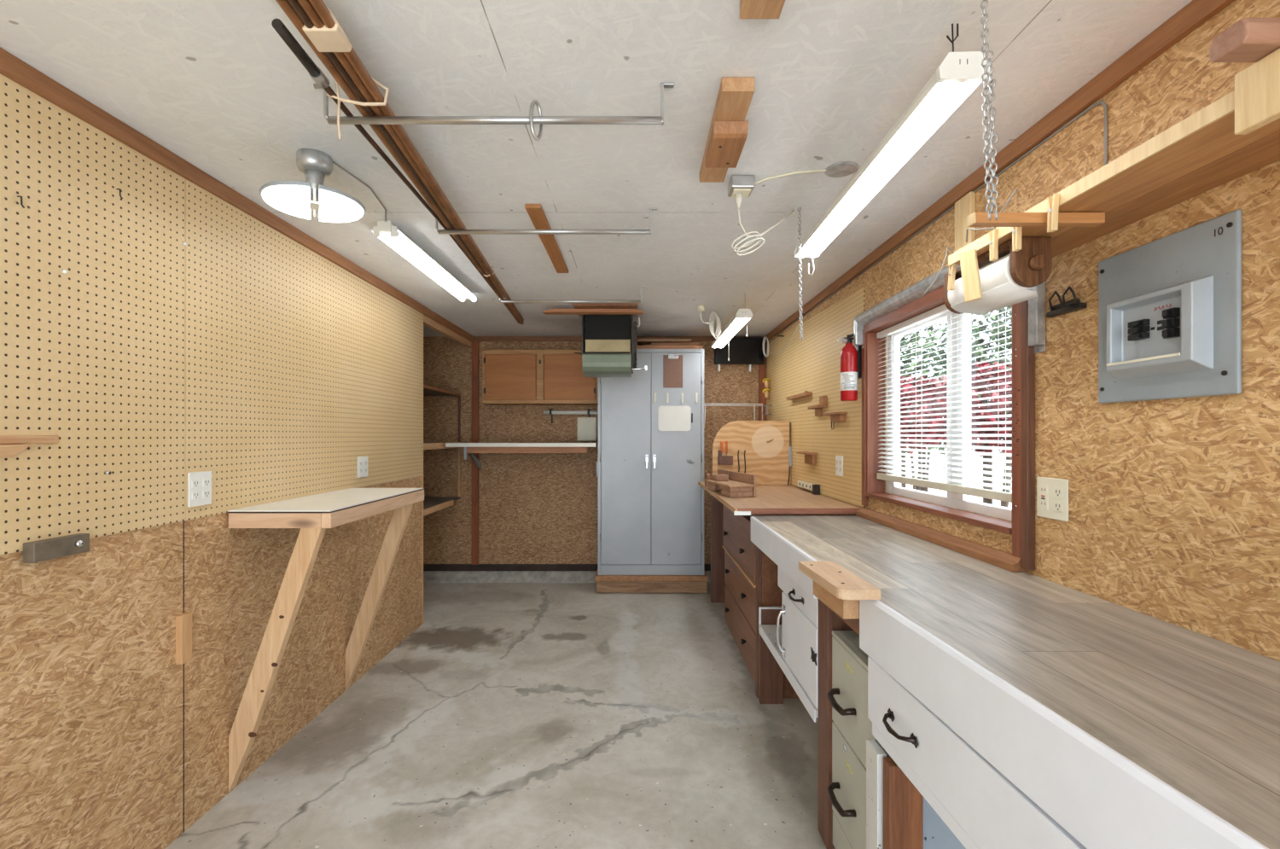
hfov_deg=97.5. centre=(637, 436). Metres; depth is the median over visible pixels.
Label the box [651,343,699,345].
flat board
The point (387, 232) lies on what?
fluorescent fixture
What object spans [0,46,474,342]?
trim
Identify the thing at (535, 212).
wooden strip
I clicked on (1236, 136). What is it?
wall shelf
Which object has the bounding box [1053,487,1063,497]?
socket
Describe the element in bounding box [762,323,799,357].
coiled cable
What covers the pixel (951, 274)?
clothespin
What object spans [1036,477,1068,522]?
outlet
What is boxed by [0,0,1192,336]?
ceiling
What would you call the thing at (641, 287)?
rod
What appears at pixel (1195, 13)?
trim
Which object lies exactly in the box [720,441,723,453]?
screwdriver
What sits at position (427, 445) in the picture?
shelf
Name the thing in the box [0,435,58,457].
ledge
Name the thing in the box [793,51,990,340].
light
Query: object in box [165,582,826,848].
floor
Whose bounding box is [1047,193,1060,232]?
clothespin
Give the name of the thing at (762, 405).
clamp
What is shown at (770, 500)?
countertop
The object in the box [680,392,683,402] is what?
hook
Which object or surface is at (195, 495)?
socket
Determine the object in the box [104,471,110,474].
hook
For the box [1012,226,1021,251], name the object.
clothespin
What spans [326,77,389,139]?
tie
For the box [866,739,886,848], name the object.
panel
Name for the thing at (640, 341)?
flat board
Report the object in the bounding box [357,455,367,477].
outlet
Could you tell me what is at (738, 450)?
bit
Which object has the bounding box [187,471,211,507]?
outlet
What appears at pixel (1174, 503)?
wall
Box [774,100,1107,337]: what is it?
cable
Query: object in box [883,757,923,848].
wooden panel
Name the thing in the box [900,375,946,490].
flowering shrub
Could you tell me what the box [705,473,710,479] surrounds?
wood offcut
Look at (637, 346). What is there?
flat board
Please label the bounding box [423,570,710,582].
curb
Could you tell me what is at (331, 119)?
rod
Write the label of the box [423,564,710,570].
baseboard
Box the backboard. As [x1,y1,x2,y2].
[712,420,791,485]
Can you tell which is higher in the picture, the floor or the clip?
the clip
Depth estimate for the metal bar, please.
1.46 m
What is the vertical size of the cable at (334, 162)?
0.007 m
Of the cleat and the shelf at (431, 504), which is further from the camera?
the shelf at (431, 504)
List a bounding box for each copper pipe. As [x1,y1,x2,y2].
[275,0,519,323]
[287,0,521,324]
[296,0,523,324]
[308,0,521,319]
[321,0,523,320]
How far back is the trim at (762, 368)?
5.23 m
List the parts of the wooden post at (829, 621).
post, panel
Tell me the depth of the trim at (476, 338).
5.24 m
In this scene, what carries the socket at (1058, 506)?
attached to the outlet at (1052, 494)
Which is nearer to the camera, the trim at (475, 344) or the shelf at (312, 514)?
the shelf at (312, 514)
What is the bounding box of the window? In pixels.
[861,285,1035,570]
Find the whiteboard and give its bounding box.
[657,405,692,430]
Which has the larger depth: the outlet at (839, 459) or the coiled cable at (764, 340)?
the coiled cable at (764, 340)
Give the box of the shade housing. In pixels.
[853,265,960,345]
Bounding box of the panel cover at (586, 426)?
[577,417,596,441]
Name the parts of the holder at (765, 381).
wood handle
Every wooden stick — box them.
[966,212,1105,226]
[1209,17,1279,62]
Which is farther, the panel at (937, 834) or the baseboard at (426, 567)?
the baseboard at (426, 567)
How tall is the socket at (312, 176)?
0.086 m
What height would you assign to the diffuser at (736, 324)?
0.012 m
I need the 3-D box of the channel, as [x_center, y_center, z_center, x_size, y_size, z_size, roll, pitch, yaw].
[1.190,-0.450,1.677,0.026,0.400,0.045,0,0,0]
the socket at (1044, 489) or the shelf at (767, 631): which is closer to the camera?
the socket at (1044, 489)
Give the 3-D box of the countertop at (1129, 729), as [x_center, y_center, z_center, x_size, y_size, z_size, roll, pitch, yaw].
[0.895,0.491,1.087,0.617,0.153,3.775,0,0,0]
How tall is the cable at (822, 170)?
0.023 m
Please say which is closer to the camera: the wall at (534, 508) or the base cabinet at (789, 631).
the base cabinet at (789, 631)
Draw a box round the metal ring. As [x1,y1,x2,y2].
[529,99,542,140]
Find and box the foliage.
[911,360,1011,507]
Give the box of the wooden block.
[705,121,748,168]
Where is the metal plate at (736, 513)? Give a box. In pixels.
[733,511,750,515]
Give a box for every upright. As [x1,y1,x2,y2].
[458,395,460,442]
[458,448,460,496]
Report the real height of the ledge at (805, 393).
0.030 m
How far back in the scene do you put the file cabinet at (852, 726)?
1.67 m
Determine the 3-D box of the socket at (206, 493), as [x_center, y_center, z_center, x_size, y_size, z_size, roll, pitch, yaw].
[-1.532,0.206,1.998,0.002,0.026,0.032,0,0,0]
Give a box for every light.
[710,308,752,348]
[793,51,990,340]
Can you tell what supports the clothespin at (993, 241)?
attached to the wall shelf at (1236, 136)
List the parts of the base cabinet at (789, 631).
handle, rail, handle, drawer, door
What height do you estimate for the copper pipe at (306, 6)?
0.022 m
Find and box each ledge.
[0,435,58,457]
[786,390,812,400]
[796,451,817,464]
[807,395,827,416]
[823,412,847,421]
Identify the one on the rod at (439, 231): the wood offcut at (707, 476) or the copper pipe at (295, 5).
the copper pipe at (295, 5)
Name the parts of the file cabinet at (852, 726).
handle, handle, kick panel, drawer, drawer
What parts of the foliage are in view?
stem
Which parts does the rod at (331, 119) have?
rod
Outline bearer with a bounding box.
[820,600,859,634]
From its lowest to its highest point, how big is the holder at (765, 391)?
0.083 m
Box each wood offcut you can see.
[704,478,708,487]
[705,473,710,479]
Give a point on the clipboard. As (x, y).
(672, 363)
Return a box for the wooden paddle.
[959,248,982,302]
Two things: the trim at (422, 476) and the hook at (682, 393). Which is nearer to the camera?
the trim at (422, 476)
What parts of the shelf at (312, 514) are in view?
shelf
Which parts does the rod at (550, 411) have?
rod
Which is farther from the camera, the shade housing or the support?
the support
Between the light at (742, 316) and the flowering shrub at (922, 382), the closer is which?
the light at (742, 316)
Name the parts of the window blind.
ladder cord, head rail, ladder cord, rail, ladder cord, ladder cord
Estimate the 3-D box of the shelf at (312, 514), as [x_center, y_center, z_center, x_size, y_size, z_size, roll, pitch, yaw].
[-1.347,0.813,2.571,0.391,1.067,0.927,0,0,0]
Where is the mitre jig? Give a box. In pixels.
[706,469,756,497]
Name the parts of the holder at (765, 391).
wood handle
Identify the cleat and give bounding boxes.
[954,191,975,251]
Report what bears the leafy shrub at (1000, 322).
on the ground
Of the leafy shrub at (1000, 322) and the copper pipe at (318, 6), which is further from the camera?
the leafy shrub at (1000, 322)
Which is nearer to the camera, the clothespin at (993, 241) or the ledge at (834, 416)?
the clothespin at (993, 241)
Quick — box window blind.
[876,303,1011,502]
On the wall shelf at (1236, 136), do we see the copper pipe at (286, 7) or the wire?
the wire
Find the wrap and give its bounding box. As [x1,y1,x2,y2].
[302,7,352,52]
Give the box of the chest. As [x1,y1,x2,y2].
[722,505,799,698]
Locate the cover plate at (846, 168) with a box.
[824,161,858,177]
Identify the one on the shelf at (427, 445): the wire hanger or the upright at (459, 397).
the upright at (459, 397)
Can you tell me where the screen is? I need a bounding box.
[714,337,764,372]
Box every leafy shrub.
[900,319,995,491]
[945,305,1011,453]
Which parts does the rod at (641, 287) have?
rod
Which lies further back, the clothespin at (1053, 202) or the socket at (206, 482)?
the socket at (206, 482)
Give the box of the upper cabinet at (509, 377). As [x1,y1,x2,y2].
[482,349,597,405]
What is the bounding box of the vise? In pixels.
[798,560,880,618]
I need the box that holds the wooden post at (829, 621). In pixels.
[818,599,853,848]
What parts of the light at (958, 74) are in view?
chain, pull cord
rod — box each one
[271,18,500,298]
[313,82,674,124]
[435,208,657,234]
[499,285,645,302]
[543,408,597,423]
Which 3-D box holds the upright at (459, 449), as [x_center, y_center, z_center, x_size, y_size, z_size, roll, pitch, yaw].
[-1.663,0.324,5.244,0.017,0.487,0.028,0,0,0]
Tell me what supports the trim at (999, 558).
attached to the wall at (1174, 503)
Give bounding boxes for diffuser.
[261,185,310,219]
[319,189,363,222]
[712,318,750,348]
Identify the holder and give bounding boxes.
[717,450,733,465]
[762,378,770,387]
[762,389,770,398]
[943,236,1052,314]
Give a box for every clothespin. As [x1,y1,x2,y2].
[947,263,956,290]
[988,228,998,261]
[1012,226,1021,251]
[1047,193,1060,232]
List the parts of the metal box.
panel, cream panel, chrome arm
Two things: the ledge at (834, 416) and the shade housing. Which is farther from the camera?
the ledge at (834, 416)
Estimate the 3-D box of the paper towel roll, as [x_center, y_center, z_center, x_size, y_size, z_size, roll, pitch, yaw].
[1.020,-0.433,1.614,0.108,0.122,0.278,0,0,0]
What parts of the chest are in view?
drawer, drawer, drawer, knob, knob, knob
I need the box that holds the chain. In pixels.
[980,0,999,221]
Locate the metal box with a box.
[542,302,647,377]
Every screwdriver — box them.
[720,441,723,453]
[725,441,727,455]
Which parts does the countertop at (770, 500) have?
support rail, power strip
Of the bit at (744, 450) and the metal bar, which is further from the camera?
the bit at (744, 450)
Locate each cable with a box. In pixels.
[332,161,386,221]
[754,168,826,184]
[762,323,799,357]
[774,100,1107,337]
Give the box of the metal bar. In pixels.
[23,533,89,563]
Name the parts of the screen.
panel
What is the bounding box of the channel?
[1028,281,1045,353]
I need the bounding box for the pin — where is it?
[61,269,68,273]
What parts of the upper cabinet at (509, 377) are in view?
door, door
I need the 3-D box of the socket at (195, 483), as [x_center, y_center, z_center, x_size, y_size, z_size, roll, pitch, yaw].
[-1.532,0.165,1.948,0.002,0.026,0.032,0,0,0]
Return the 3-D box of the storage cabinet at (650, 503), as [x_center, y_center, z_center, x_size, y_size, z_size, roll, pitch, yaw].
[0.117,0.224,5.018,0.918,1.947,0.444,0,0,0]
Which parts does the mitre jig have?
plate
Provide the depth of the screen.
5.16 m
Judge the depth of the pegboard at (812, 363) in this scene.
3.68 m
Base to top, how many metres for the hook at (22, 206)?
0.030 m
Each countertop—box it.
[698,480,859,515]
[750,515,1279,848]
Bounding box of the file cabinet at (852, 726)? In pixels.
[826,630,890,848]
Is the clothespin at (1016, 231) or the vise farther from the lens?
the vise
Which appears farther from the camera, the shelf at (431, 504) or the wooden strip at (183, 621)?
the shelf at (431, 504)
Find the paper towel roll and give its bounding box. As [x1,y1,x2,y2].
[947,253,1037,315]
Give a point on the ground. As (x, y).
(933, 491)
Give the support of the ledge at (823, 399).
attached to the pegboard at (812, 363)
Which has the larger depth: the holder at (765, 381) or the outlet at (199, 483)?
the holder at (765, 381)
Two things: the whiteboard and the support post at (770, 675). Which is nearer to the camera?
the support post at (770, 675)
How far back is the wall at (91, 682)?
1.81 m
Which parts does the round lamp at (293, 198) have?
half disc panel, half disc panel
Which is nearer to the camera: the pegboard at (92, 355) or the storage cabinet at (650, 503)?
the pegboard at (92, 355)
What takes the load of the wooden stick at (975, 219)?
attached to the wall shelf at (1236, 136)
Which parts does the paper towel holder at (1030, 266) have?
rail, rod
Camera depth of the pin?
1.50 m
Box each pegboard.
[0,73,185,555]
[185,179,423,520]
[766,286,864,507]
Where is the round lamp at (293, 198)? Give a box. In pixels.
[259,148,365,222]
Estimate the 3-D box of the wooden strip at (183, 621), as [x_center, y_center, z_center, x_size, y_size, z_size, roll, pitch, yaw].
[-1.534,0.683,1.900,0.022,0.163,0.044,0,0,0]
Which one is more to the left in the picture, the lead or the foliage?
the lead
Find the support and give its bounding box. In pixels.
[710,494,725,602]
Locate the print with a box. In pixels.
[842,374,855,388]
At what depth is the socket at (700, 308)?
3.98 m
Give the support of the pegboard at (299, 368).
attached to the wall at (91, 682)
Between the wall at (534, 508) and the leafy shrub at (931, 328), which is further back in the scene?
the leafy shrub at (931, 328)
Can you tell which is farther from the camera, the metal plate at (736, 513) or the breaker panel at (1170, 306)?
the metal plate at (736, 513)
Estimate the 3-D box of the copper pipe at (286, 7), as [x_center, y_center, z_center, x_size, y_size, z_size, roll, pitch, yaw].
[-0.776,-0.857,2.385,0.023,0.022,3.677,0,0,-4]
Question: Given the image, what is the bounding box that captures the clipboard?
[663,354,682,387]
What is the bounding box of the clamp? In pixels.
[762,405,772,414]
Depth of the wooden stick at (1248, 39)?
0.81 m
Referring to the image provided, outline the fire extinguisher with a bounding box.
[837,333,861,401]
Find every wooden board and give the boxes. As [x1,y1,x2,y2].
[699,76,754,182]
[739,0,785,18]
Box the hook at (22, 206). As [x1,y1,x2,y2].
[17,195,24,208]
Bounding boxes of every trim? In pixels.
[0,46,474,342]
[183,520,184,832]
[422,476,423,623]
[471,340,478,564]
[474,336,764,341]
[758,342,766,420]
[764,0,1234,342]
[855,506,1026,572]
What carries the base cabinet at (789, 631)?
attached to the countertop at (1129, 729)
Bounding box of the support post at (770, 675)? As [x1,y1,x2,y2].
[758,633,783,703]
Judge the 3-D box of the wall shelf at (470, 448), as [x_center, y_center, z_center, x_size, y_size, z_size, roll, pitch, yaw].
[-0.983,0.189,4.993,1.266,0.261,0.530,0,0,0]
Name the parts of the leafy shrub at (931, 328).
stem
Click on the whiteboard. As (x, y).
(670, 417)
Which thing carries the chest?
on the floor
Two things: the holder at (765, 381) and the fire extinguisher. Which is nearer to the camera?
the fire extinguisher
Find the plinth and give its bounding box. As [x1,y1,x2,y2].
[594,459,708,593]
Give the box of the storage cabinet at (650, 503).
[597,349,703,575]
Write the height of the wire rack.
0.228 m
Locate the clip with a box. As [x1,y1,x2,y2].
[1046,285,1086,317]
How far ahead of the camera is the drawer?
1.08 m
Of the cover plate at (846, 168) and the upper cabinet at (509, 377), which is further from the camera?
the upper cabinet at (509, 377)
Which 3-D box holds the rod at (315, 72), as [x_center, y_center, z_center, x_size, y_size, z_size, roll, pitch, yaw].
[-0.812,-0.856,2.683,0.036,0.029,3.038,0,0,-2]
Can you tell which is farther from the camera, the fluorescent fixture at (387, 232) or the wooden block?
the fluorescent fixture at (387, 232)
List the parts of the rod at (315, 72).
handle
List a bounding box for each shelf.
[227,488,424,792]
[423,384,460,395]
[423,442,460,450]
[423,496,460,516]
[445,442,597,470]
[760,624,818,717]
[948,47,1279,266]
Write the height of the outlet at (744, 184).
0.051 m
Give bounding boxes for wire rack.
[704,403,762,428]
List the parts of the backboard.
hinge plate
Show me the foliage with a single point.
(983, 364)
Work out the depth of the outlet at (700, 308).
4.10 m
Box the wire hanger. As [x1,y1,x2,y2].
[946,23,958,52]
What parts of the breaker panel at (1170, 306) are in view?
door rail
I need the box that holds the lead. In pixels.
[731,192,794,255]
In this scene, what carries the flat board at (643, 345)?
on the flat board at (637, 346)
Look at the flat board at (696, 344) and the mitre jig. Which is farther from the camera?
the flat board at (696, 344)
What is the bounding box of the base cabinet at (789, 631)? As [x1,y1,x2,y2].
[758,565,818,722]
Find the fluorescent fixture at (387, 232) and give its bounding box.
[370,220,477,301]
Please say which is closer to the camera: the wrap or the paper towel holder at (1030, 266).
the wrap
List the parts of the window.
casing, sash, sill, frame, casing, casing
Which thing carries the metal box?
hanging from the ceiling
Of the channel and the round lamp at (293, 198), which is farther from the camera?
the round lamp at (293, 198)
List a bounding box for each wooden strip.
[175,611,191,664]
[524,203,568,273]
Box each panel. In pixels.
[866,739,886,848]
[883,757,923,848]
[923,797,965,848]
[1098,209,1241,403]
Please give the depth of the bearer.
1.59 m
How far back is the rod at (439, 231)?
2.29 m
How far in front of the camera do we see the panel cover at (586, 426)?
5.22 m
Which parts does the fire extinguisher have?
handle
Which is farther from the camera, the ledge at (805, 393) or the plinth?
the plinth
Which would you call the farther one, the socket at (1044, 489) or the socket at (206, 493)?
the socket at (206, 493)
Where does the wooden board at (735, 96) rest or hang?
attached to the ceiling
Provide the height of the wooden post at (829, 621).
0.800 m
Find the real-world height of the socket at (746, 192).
0.007 m
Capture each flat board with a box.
[636,345,702,349]
[637,338,691,345]
[643,344,696,345]
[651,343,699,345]
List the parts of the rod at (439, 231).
rod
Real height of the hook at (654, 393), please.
0.087 m
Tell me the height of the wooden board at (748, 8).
0.037 m
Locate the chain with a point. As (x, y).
(992, 148)
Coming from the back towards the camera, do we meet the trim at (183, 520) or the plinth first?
the plinth
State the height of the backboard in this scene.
0.502 m
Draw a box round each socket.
[192,479,199,488]
[192,491,199,499]
[203,478,210,486]
[203,489,210,498]
[304,168,325,201]
[696,304,705,312]
[731,188,750,197]
[1039,484,1048,510]
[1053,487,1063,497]
[1053,501,1063,511]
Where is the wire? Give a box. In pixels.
[920,189,1016,297]
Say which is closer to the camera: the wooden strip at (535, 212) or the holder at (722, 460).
the wooden strip at (535, 212)
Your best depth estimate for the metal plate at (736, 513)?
2.96 m
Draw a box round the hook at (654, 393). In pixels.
[653,392,656,402]
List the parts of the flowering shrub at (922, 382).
stem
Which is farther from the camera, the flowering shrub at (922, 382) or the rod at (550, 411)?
the flowering shrub at (922, 382)
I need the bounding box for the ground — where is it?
[900,446,1011,507]
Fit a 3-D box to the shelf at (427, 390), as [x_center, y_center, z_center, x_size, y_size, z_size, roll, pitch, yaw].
[-1.942,-0.382,4.659,0.613,0.024,1.197,0,0,0]
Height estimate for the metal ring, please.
0.106 m
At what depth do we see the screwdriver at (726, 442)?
4.33 m
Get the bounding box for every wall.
[0,314,471,848]
[423,336,758,564]
[766,0,1279,661]
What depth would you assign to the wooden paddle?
1.55 m
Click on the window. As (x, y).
(1021, 515)
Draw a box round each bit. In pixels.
[737,450,739,471]
[744,450,745,473]
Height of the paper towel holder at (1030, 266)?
0.127 m
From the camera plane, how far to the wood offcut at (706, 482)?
4.25 m
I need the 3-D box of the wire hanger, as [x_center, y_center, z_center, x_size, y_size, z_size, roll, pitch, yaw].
[0.712,-0.886,1.270,0.027,0.092,0.004,0,0,0]
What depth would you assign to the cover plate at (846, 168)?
1.95 m
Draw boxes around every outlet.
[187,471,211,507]
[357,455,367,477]
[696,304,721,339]
[727,174,754,197]
[835,455,843,476]
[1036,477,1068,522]
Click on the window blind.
(986, 493)
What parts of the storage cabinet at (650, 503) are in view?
door, handle, handle, door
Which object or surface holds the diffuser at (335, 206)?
attached to the round lamp at (293, 198)

